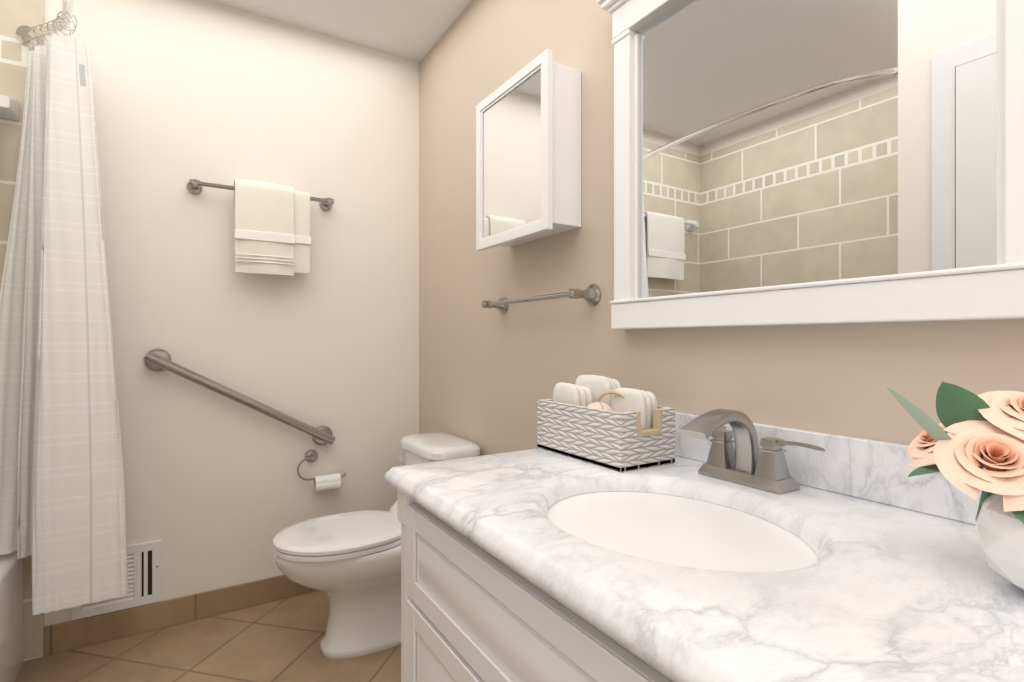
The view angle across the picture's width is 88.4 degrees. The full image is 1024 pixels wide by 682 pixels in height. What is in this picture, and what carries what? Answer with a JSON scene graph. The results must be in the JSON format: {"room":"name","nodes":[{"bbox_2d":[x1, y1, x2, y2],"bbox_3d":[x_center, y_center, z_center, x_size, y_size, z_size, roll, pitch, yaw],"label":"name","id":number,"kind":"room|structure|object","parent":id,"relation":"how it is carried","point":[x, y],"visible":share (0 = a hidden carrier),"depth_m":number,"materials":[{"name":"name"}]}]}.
{"room":"bathroom","nodes":[
{"label":"bathroom","id":0,"kind":"room"},
{"bbox_2d":[14,590,400,681],"bbox_3d":[-0.550,1.150,0.729,2.340,0.120,3.240,0,0,-32],"label":"floor","id":1,"kind":"structure","parent":0,"point":[277,641],"depth_m":1.82,"materials":[{"name":"tile"}]},
{"bbox_2d":[0,552,22,681],"bbox_3d":[-1.550,0.900,0.991,0.660,0.380,1.480,0,0,-32],"label":"bathtub","id":2,"kind":"object","parent":1,"relation":"on","point":[11,614],"visible":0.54,"depth_m":1.67,"materials":[{"name":"white ceramic"}]},
{"bbox_2d":[273,432,479,658],"bbox_3d":[-0.494,0.737,1.943,0.708,0.707,0.401,0,0,-32],"label":"toilet","id":3,"kind":"object","parent":1,"relation":"on","point":[348,563],"visible":0.69,"depth_m":1.83,"materials":[{"name":"white ceramic"}]},
{"bbox_2d":[384,411,1023,681],"bbox_3d":[0.274,0.626,0.795,0.630,0.927,1.080,0,0,-32],"label":"bathroom vanity","id":4,"kind":"object","parent":1,"relation":"on","point":[537,565],"visible":0.94,"depth_m":0.69,"materials":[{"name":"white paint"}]},
{"bbox_2d":[537,375,674,471],"bbox_3d":[0.206,0.170,1.204,0.158,0.178,0.294,0,0,-32],"label":"basket","id":5,"kind":"object","parent":4,"relation":"on","point":[607,422],"visible":1,"depth_m":1.13,"materials":[{"name":"beige wicker"}]},
{"bbox_2d":[680,409,824,493],"bbox_3d":[0.405,0.191,0.930,0.202,0.136,0.233,0,0,-32],"label":"faucet","id":6,"kind":"object","parent":4,"relation":"on","point":[745,462],"visible":1,"depth_m":0.94,"materials":[{"name":"silver metal"}]},
{"bbox_2d":[887,382,1023,590],"bbox_3d":[0.557,0.153,0.552,0.208,0.213,0.249,0,0,-32],"label":"vase","id":7,"kind":"object","parent":4,"relation":"on","point":[967,440],"visible":1,"depth_m":0.56,"materials":[{"name":"white ceramic"}]},
{"bbox_2d":[44,0,418,626],"bbox_3d":[-1.375,-0.130,2.054,2.340,2.440,0.120,0,0,-32],"label":"wall","id":8,"kind":"structure","parent":0,"point":[220,492],"depth_m":2.15,"materials":[{"name":"beige paint"}]},
{"bbox_2d":[0,0,43,660],"bbox_3d":[-1.927,-0.092,1.635,0.720,2.365,0.008,0,0,-32],"label":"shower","id":9,"kind":"structure","parent":8,"relation":"attached to","point":[15,15],"depth_m":1.78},
{"bbox_2d":[0,95,19,120],"bbox_3d":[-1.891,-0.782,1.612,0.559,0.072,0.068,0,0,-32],"label":"soap dish","id":10,"kind":"object","parent":9,"relation":"attached to","point":[9,108],"visible":1,"depth_m":1.75,"materials":[{"name":"white ceramic"}]},
{"bbox_2d":[16,0,76,46],"bbox_3d":[-1.194,-1.040,1.212,0.233,0.099,1.496,0,0,-32],"label":"curtain rod","id":11,"kind":"object","parent":9,"relation":"attached to","point":[27,36],"visible":0.88,"depth_m":1.75,"materials":[{"name":"silver metal"}]},
{"bbox_2d":[0,35,128,614],"bbox_3d":[-1.498,-0.085,1.700,0.443,1.810,0.291,0,0,-32],"label":"shower curtain","id":12,"kind":"object","parent":11,"relation":"hanging from","point":[62,507],"visible":1,"depth_m":1.69,"materials":[{"name":"fabric"}]},
{"bbox_2d":[72,540,161,619],"bbox_3d":[-1.444,0.873,1.933,0.265,0.229,0.012,0,0,-32],"label":"air vent","id":13,"kind":"object","parent":8,"relation":"in","point":[144,560],"visible":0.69,"depth_m":1.96,"materials":[{"name":"white metal"}]},
{"bbox_2d":[44,575,318,655],"bbox_3d":[-1.034,1.040,2.188,1.380,0.100,0.012,0,0,-32],"label":"baseboard","id":14,"kind":"structure","parent":8,"relation":"attached to","point":[80,633],"depth_m":2.00,"materials":[{"name":"tile"}]},
{"bbox_2d":[143,349,334,444],"bbox_3d":[-1.071,0.243,2.130,0.688,0.429,0.070,0,0,-32],"label":"grab rail","id":15,"kind":"object","parent":8,"relation":"attached to","point":[157,359],"visible":1,"depth_m":2.08,"materials":[{"name":"silver metal"}]},
{"bbox_2d":[187,179,333,210],"bbox_3d":[-1.011,-0.602,2.160,0.550,0.054,0.083,0,0,-32],"label":"towel rail","id":16,"kind":"object","parent":8,"relation":"attached to","point":[194,186],"visible":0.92,"depth_m":2.06,"materials":[{"name":"silver metal"}]},
{"bbox_2d":[234,179,310,275],"bbox_3d":[-0.974,-0.454,2.148,0.284,0.375,0.093,0,0,-32],"label":"hanging towel","id":17,"kind":"object","parent":16,"relation":"hanging from","point":[272,229],"visible":1,"depth_m":2.11,"materials":[{"name":"white fabric"}]},
{"bbox_2d":[297,450,345,490],"bbox_3d":[-0.824,0.555,2.284,0.206,0.165,0.070,0,0,-32],"label":"paper holder","id":18,"kind":"object","parent":8,"relation":"attached to","point":[325,482],"visible":0.96,"depth_m":2.27,"materials":[{"name":"silver metal"}]},
{"bbox_2d":[208,0,471,62],"bbox_3d":[-0.550,-1.410,0.729,2.340,0.120,3.240,0,0,-32],"label":"ceiling","id":19,"kind":"structure","parent":0,"point":[413,30],"depth_m":2.21,"materials":[{"name":"paint"}]},
{"bbox_2d":[419,0,1023,523],"bbox_3d":[0.392,-0.130,1.316,0.120,2.440,3.240,0,0,-32],"label":"wall","id":20,"kind":"structure","parent":0,"point":[489,378],"depth_m":1.53,"materials":[{"name":"beige paint"}]},
{"bbox_2d":[476,49,580,250],"bbox_3d":[0.042,-0.550,1.640,0.130,0.490,0.410,0,0,-32],"label":"upper cabinet","id":21,"kind":"object","parent":20,"relation":"attached to","point":[528,152],"visible":1,"depth_m":1.52,"materials":[{"name":"white paint"}]},
{"bbox_2d":[481,284,600,313],"bbox_3d":[0.062,-0.128,1.649,0.087,0.060,0.545,0,0,-32],"label":"towel rail","id":22,"kind":"object","parent":20,"relation":"attached to","point":[591,294],"visible":1,"depth_m":1.49,"materials":[{"name":"silver metal"}]},
{"bbox_2d":[597,0,1023,328],"bbox_3d":[0.475,-0.454,1.000,0.072,0.848,0.868,0,0,-32],"label":"vanity mirror","id":23,"kind":"object","parent":20,"relation":"attached to","point":[792,162],"visible":1,"depth_m":0.93,"materials":[{"name":"white paint"}]}
]}

